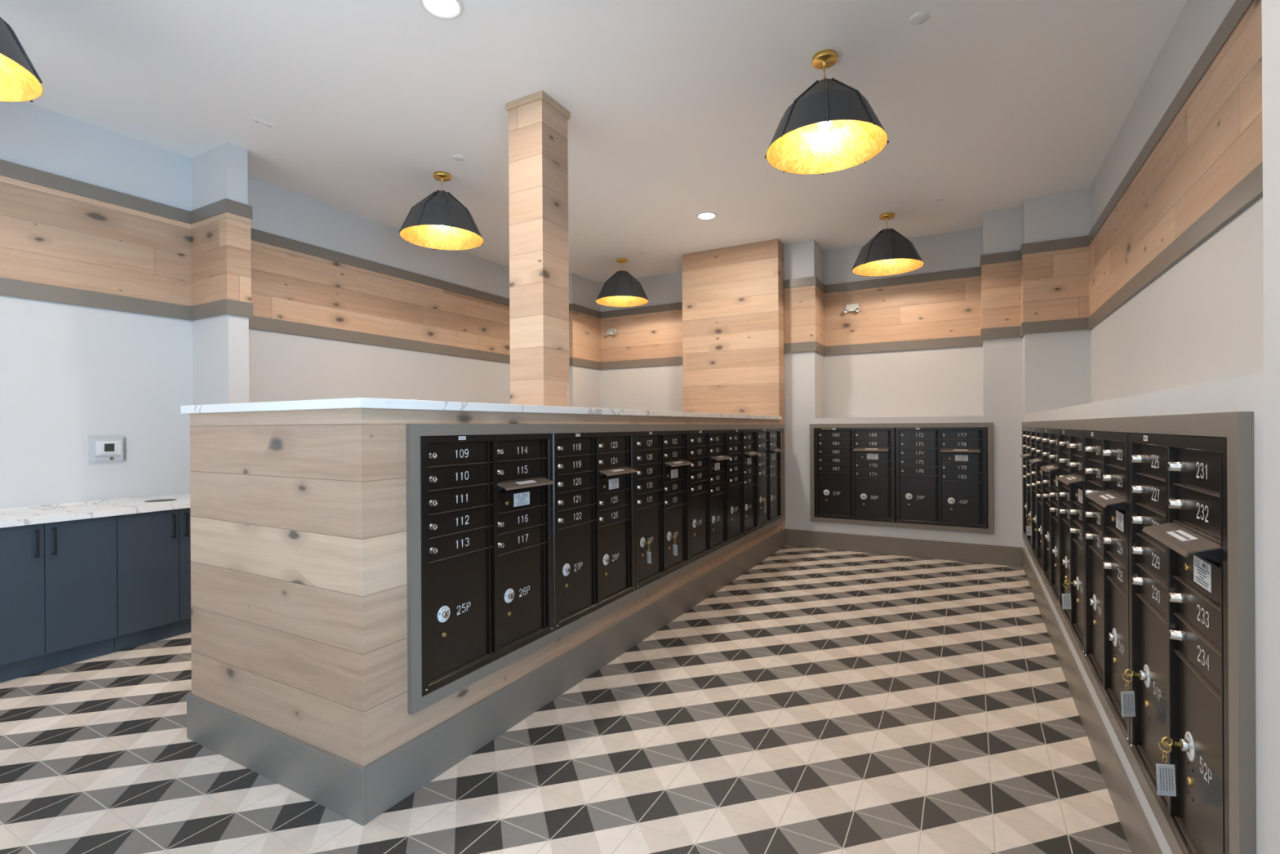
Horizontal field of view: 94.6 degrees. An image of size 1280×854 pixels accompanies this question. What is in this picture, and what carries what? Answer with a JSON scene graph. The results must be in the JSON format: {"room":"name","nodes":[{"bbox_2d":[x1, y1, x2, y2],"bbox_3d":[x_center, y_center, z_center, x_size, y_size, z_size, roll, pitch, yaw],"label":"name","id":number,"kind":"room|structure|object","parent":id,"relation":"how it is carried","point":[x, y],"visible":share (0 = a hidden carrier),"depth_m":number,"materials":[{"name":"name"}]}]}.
{"room":"apartment mail room","nodes":[
{"label":"apartment mail room","id":0,"kind":"room"},
{"bbox_2d":[0,101,600,508],"bbox_3d":[-3.045,-0.322,4.439,0.765,3.280,9.200,0,0,29],"label":"wall","id":1,"kind":"structure","parent":0,"point":[73,377],"depth_m":4.10,"materials":[{"name":"white paint"}]},
{"bbox_2d":[94,440,121,459],"bbox_3d":[-3.471,0.147,3.863,0.066,0.192,0.196,0,0,29],"label":"thermostat","id":2,"kind":"object","parent":1,"relation":"attached to","point":[101,447],"visible":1,"depth_m":3.86,"materials":[{"name":"white plastic"}]},
{"bbox_2d":[0,277,682,369],"bbox_3d":[-2.440,-0.831,5.428,7.398,0.100,1.818,0,0,-45],"label":"trim","id":3,"kind":"structure","parent":1,"relation":"attached to","point":[8,286],"depth_m":4.25,"materials":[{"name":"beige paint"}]},
{"bbox_2d":[0,174,682,361],"bbox_3d":[-2.444,-1.181,5.431,7.398,0.599,1.815,0,0,-45],"label":"wall paneling","id":4,"kind":"structure","parent":1,"relation":"attached to","point":[49,236],"depth_m":4.25,"materials":[{"name":"brown wood"}]},
{"bbox_2d":[0,159,682,318],"bbox_3d":[-2.445,-1.526,5.428,7.398,0.089,1.818,0,0,-45],"label":"trim","id":5,"kind":"structure","parent":1,"relation":"attached to","point":[8,169],"depth_m":4.24,"materials":[{"name":"grey paint"}]},
{"bbox_2d":[0,545,1132,853],"bbox_3d":[0.103,1.359,2.637,8.200,0.120,9.500,0,0,29],"label":"floor","id":6,"kind":"structure","parent":0,"point":[819,700],"depth_m":2.37,"materials":[{"name":"tile"}]},
{"bbox_2d":[0,515,117,682],"bbox_3d":[-3.444,0.918,3.306,0.643,0.806,0.613,0,0,29],"label":"base cabinet","id":7,"kind":"object","parent":6,"relation":"on","point":[58,580],"visible":1,"depth_m":3.20,"materials":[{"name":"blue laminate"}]},
{"bbox_2d":[114,507,191,652],"bbox_3d":[-3.144,0.916,3.845,0.643,0.806,0.615,0,0,29],"label":"base cabinet","id":8,"kind":"object","parent":6,"relation":"on","point":[153,548],"visible":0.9,"depth_m":3.59,"materials":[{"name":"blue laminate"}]},
{"bbox_2d":[0,493,190,528],"bbox_3d":[-3.442,0.495,3.323,0.637,0.038,1.898,0,0,29],"label":"countertop","id":9,"kind":"structure","parent":8,"relation":"on","point":[37,514],"depth_m":3.49,"materials":[{"name":"stone"}]},
{"bbox_2d":[186,408,786,826],"bbox_3d":[-0.157,0.616,4.459,1.160,1.367,5.153,0,0,29],"label":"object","id":10,"kind":"object","parent":6,"relation":"on","point":[305,530],"visible":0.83,"depth_m":2.18,"materials":[{"name":"brown wood"}]},
{"bbox_2d":[180,397,781,419],"bbox_3d":[-0.218,-0.084,4.356,1.173,0.034,4.942,0,0,29],"label":"island countertop","id":11,"kind":"structure","parent":10,"relation":"on","point":[350,402],"depth_m":2.31,"materials":[{"name":"stone"}]},
{"bbox_2d":[505,90,570,406],"bbox_3d":[-0.624,-1.038,3.658,0.282,1.879,0.282,0,0,29],"label":"pillar","id":12,"kind":"structure","parent":11,"relation":"on","point":[538,136],"depth_m":3.56,"materials":[{"name":"brown wood"}]},
{"bbox_2d":[682,239,784,419],"bbox_3d":[1.145,-1.033,6.817,1.117,1.913,0.686,0,0,29],"label":"column","id":13,"kind":"structure","parent":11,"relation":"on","point":[733,326],"depth_m":6.48,"materials":[{"name":"brown wood"}]},
{"bbox_2d":[420,433,554,696],"bbox_3d":[-0.712,0.504,2.541,0.347,0.954,0.784,0,0,29],"label":"mailbox","id":14,"kind":"object","parent":10,"relation":"in","point":[486,508],"visible":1,"depth_m":2.43,"materials":[{"name":"brown metal"}]},
{"bbox_2d":[552,431,636,630],"bbox_3d":[-0.330,0.501,3.228,0.347,0.954,0.784,0,0,29],"label":"mailbox","id":15,"kind":"object","parent":10,"relation":"in","point":[593,473],"visible":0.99,"depth_m":3.14,"materials":[{"name":"brown metal"}]},
{"bbox_2d":[634,430,692,590],"bbox_3d":[0.052,0.498,3.915,0.347,0.954,0.784,0,0,29],"label":"mailbox","id":16,"kind":"object","parent":10,"relation":"in","point":[661,458],"visible":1,"depth_m":3.83,"materials":[{"name":"brown metal"}]},
{"bbox_2d":[644,541,651,564],"bbox_3d":[0.053,0.767,3.604,0.054,0.141,0.015,0,0,43],"label":"key","id":17,"kind":"object","parent":16,"relation":"in","point":[649,561],"visible":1,"depth_m":3.60,"materials":[{"name":"gold metal"}]},
{"bbox_2d":[671,534,677,555],"bbox_3d":[0.232,0.788,3.925,0.054,0.141,0.012,0,0,40],"label":"key","id":18,"kind":"object","parent":16,"relation":"in","point":[675,548],"visible":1,"depth_m":3.92,"materials":[{"name":"gold metal"}]},
{"bbox_2d":[688,429,731,563],"bbox_3d":[0.434,0.496,4.602,0.347,0.954,0.784,0,0,29],"label":"mailbox","id":19,"kind":"object","parent":10,"relation":"in","point":[708,489],"visible":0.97,"depth_m":4.52,"materials":[{"name":"brown metal"}]},
{"bbox_2d":[728,429,760,543],"bbox_3d":[0.817,0.493,5.289,0.347,0.954,0.784,0,0,29],"label":"mailbox","id":20,"kind":"object","parent":10,"relation":"in","point":[743,449],"visible":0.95,"depth_m":5.22,"materials":[{"name":"brown metal"}]},
{"bbox_2d":[757,428,783,528],"bbox_3d":[1.199,0.490,5.976,0.347,0.954,0.784,0,0,29],"label":"mailbox","id":21,"kind":"object","parent":10,"relation":"in","point":[769,440],"visible":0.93,"depth_m":5.91,"materials":[{"name":"brown metal"}]},
{"bbox_2d":[0,0,1186,283],"bbox_3d":[0.081,-2.038,2.636,8.200,0.128,9.500,0,0,29],"label":"ceiling","id":22,"kind":"structure","parent":0,"point":[677,108],"depth_m":3.53,"materials":[{"name":"white paint"}]},
{"bbox_2d":[0,17,43,102],"bbox_3d":[-2.821,-1.711,2.353,0.622,0.503,0.622,0,0,29],"label":"pendant lamp","id":23,"kind":"object","parent":22,"relation":"hanging from","point":[20,82],"visible":1,"depth_m":2.60,"materials":[{"name":"black metal"}]},
{"bbox_2d":[251,117,275,128],"bbox_3d":[-2.432,-1.961,3.813,0.038,0.009,0.124,0,0,37],"label":"ceiling plate","id":24,"kind":"object","parent":22,"relation":"attached to","point":[254,119],"visible":1,"depth_m":3.80,"materials":[{"name":"white plastic"}]},
{"bbox_2d":[418,0,463,19],"bbox_3d":[-0.927,-1.969,2.757,0.196,0.012,0.196,0,0,29],"label":"recessed light","id":25,"kind":"object","parent":22,"relation":"in","point":[442,9],"visible":1,"depth_m":2.77,"materials":[{"name":"white plastic"}]},
{"bbox_2d":[424,0,458,16],"bbox_3d":[-0.927,-1.967,2.757,0.152,0.008,0.152,0,0,29],"label":"diffuser","id":26,"kind":"object","parent":25,"relation":"attached to","point":[433,7],"depth_m":2.77,"materials":[{"name":"white plastic"}]},
{"bbox_2d":[399,171,484,250],"bbox_3d":[-1.545,-1.720,4.616,0.622,0.503,0.622,0,0,29],"label":"pendant lamp","id":27,"kind":"object","parent":22,"relation":"hanging from","point":[439,220],"visible":1,"depth_m":4.56,"materials":[{"name":"black metal"}]},
{"bbox_2d":[595,257,648,306],"bbox_3d":[-0.213,-1.729,6.989,0.622,0.503,0.622,0,0,29],"label":"pendant lamp","id":28,"kind":"object","parent":22,"relation":"hanging from","point":[621,289],"visible":1,"depth_m":6.86,"materials":[{"name":"black metal"}]},
{"bbox_2d":[696,212,716,220],"bbox_3d":[0.626,-1.980,5.550,0.196,0.012,0.196,0,0,29],"label":"recessed light","id":29,"kind":"object","parent":22,"relation":"in","point":[704,215],"visible":1,"depth_m":5.53,"materials":[{"name":"white plastic"}]},
{"bbox_2d":[698,213,715,218],"bbox_3d":[0.626,-1.978,5.550,0.152,0.008,0.152,0,0,29],"label":"diffuser","id":30,"kind":"object","parent":29,"relation":"attached to","point":[701,215],"depth_m":5.53,"materials":[{"name":"white plastic"}]},
{"bbox_2d":[764,49,888,174],"bbox_3d":[0.994,-1.736,3.173,0.622,0.503,0.622,0,0,29],"label":"pendant lamp","id":31,"kind":"object","parent":22,"relation":"hanging from","point":[830,126],"visible":1,"depth_m":3.24,"materials":[{"name":"black metal"}]},
{"bbox_2d":[851,212,924,276],"bbox_3d":[2.329,-1.745,5.564,0.622,0.503,0.622,0,0,29],"label":"pendant lamp","id":32,"kind":"object","parent":22,"relation":"hanging from","point":[888,252],"visible":1,"depth_m":5.48,"materials":[{"name":"black metal"}]},
{"bbox_2d":[600,188,1091,547],"bbox_3d":[1.456,-0.351,6.735,6.400,3.280,0.810,0,0,29],"label":"wall","id":33,"kind":"structure","parent":0,"point":[997,382],"depth_m":6.08,"materials":[{"name":"white paint"}]},
{"bbox_2d":[604,328,617,335],"bbox_3d":[-0.384,-1.287,7.995,0.172,0.094,0.088,0,0,29],"label":"emergency light","id":34,"kind":"object","parent":33,"relation":"attached to","point":[612,331],"visible":1,"depth_m":7.99,"materials":[{"name":"grey plastic"}]},
{"bbox_2d":[843,303,860,312],"bbox_3d":[2.331,-1.304,6.484,0.172,0.094,0.088,0,0,29],"label":"emergency light","id":35,"kind":"object","parent":33,"relation":"attached to","point":[852,307],"visible":1,"depth_m":6.48,"materials":[{"name":"grey plastic"}]},
{"bbox_2d":[813,427,895,522],"bbox_3d":[2.259,0.480,6.188,0.792,0.954,0.347,0,0,29],"label":"mailbox","id":36,"kind":"object","parent":33,"relation":"attached to","point":[855,468],"visible":1,"depth_m":6.08,"materials":[{"name":"brown metal"}]},
{"bbox_2d":[809,422,993,533],"bbox_3d":[2.549,0.479,5.892,1.679,1.033,0.020,0,0,29],"label":"trim","id":37,"kind":"structure","parent":33,"relation":"attached to","point":[990,426],"depth_m":5.81,"materials":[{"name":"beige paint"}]},
{"bbox_2d":[786,528,1022,567],"bbox_3d":[2.541,1.193,5.903,2.160,0.178,0.012,0,0,29],"label":"baseboard","id":38,"kind":"structure","parent":33,"relation":"attached to","point":[925,548],"depth_m":5.83,"materials":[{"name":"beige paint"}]},
{"bbox_2d":[895,426,987,528],"bbox_3d":[2.954,0.475,5.802,0.792,0.954,0.347,0,0,29],"label":"mailbox","id":39,"kind":"object","parent":33,"relation":"attached to","point":[941,473],"visible":1,"depth_m":5.69,"materials":[{"name":"brown metal"}]},
{"bbox_2d":[1022,0,1279,853],"bbox_3d":[2.611,-0.358,3.014,0.763,3.280,5.910,0,0,29],"label":"wall","id":40,"kind":"structure","parent":0,"point":[1203,336],"depth_m":2.25,"materials":[{"name":"white paint"}]},
{"bbox_2d":[783,0,1254,293],"bbox_3d":[2.632,-1.558,3.710,2.260,0.089,5.929,0,0,1],"label":"trim","id":41,"kind":"structure","parent":40,"relation":"attached to","point":[1239,8],"depth_m":4.36,"materials":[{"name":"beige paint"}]},
{"bbox_2d":[783,161,1262,355],"bbox_3d":[2.637,-0.863,3.710,2.260,0.100,5.929,0,0,1],"label":"trim","id":42,"kind":"structure","parent":40,"relation":"attached to","point":[1249,189],"depth_m":3.87,"materials":[{"name":"grey paint"}]},
{"bbox_2d":[783,0,1262,346],"bbox_3d":[2.638,-1.213,3.710,2.255,0.599,5.928,0,0,1],"label":"wall paneling","id":43,"kind":"structure","parent":40,"relation":"attached to","point":[1215,140],"depth_m":4.31,"materials":[{"name":"brown wood"}]},
{"bbox_2d":[1019,426,1031,549],"bbox_3d":[3.296,0.477,4.802,0.347,0.954,0.784,0,0,29],"label":"mailbox","id":44,"kind":"object","parent":40,"relation":"attached to","point":[1027,505],"visible":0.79,"depth_m":4.85,"materials":[{"name":"brown metal"}]},
{"bbox_2d":[1028,427,1043,573],"bbox_3d":[2.914,0.480,4.115,0.347,0.954,0.784,0,0,29],"label":"mailbox","id":45,"kind":"object","parent":40,"relation":"attached to","point":[1036,460],"visible":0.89,"depth_m":4.16,"materials":[{"name":"brown metal"}]},
{"bbox_2d":[1026,517,1033,535],"bbox_3d":[2.919,0.748,4.426,0.051,0.141,0.017,0,0,23],"label":"key","id":46,"kind":"object","parent":45,"relation":"in","point":[1028,528],"visible":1,"depth_m":4.43,"materials":[{"name":"gold metal"}]},
{"bbox_2d":[1040,428,1059,605],"bbox_3d":[2.532,0.483,3.428,0.347,0.954,0.784,0,0,29],"label":"mailbox","id":47,"kind":"object","parent":40,"relation":"attached to","point":[1050,467],"visible":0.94,"depth_m":3.48,"materials":[{"name":"brown metal"}]},
{"bbox_2d":[1057,429,1084,655],"bbox_3d":[2.150,0.485,2.741,0.347,0.954,0.784,0,0,29],"label":"mailbox","id":48,"kind":"object","parent":40,"relation":"attached to","point":[1071,457],"visible":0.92,"depth_m":2.79,"materials":[{"name":"brown metal"}]},
{"bbox_2d":[1062,579,1073,608],"bbox_3d":[1.976,0.778,2.731,0.051,0.141,0.017,0,0,23],"label":"key","id":49,"kind":"object","parent":48,"relation":"in","point":[1066,597],"visible":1,"depth_m":2.73,"materials":[{"name":"gold metal"}]},
{"bbox_2d":[1022,547,1162,853],"bbox_3d":[2.167,1.196,2.995,0.012,0.178,5.433,0,0,29],"label":"baseboard","id":50,"kind":"structure","parent":40,"relation":"attached to","point":[1140,836],"depth_m":2.21,"materials":[{"name":"grey paint"}]},
{"bbox_2d":[1083,430,1130,745],"bbox_3d":[1.768,0.488,2.054,0.347,0.954,0.784,0,0,29],"label":"mailbox","id":51,"kind":"object","parent":40,"relation":"attached to","point":[1105,453],"visible":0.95,"depth_m":2.08,"materials":[{"name":"brown metal"}]},
{"bbox_2d":[1022,411,1256,853],"bbox_3d":[2.241,0.482,3.147,0.022,1.034,4.824,0,0,29],"label":"trim","id":52,"kind":"structure","parent":40,"relation":"attached to","point":[1237,427],"depth_m":1.05,"materials":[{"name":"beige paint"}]},
{"bbox_2d":[1128,432,1229,853],"bbox_3d":[1.386,0.491,1.367,0.347,0.954,0.784,0,0,29],"label":"mailbox","id":53,"kind":"object","parent":40,"relation":"attached to","point":[1178,507],"visible":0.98,"depth_m":1.36,"materials":[{"name":"brown metal"}]},
{"bbox_2d":[1120,668,1140,716],"bbox_3d":[1.390,0.759,1.679,0.050,0.141,0.019,0,0,16],"label":"key","id":54,"kind":"object","parent":53,"relation":"in","point":[1127,697],"visible":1,"depth_m":1.68,"materials":[{"name":"gold metal"}]},
{"bbox_2d":[1155,736,1182,795],"bbox_3d":[1.212,0.783,1.357,0.051,0.141,0.016,0,0,25],"label":"key","id":55,"kind":"object","parent":53,"relation":"in","point":[1166,775],"visible":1,"depth_m":1.36,"materials":[{"name":"gold metal"}]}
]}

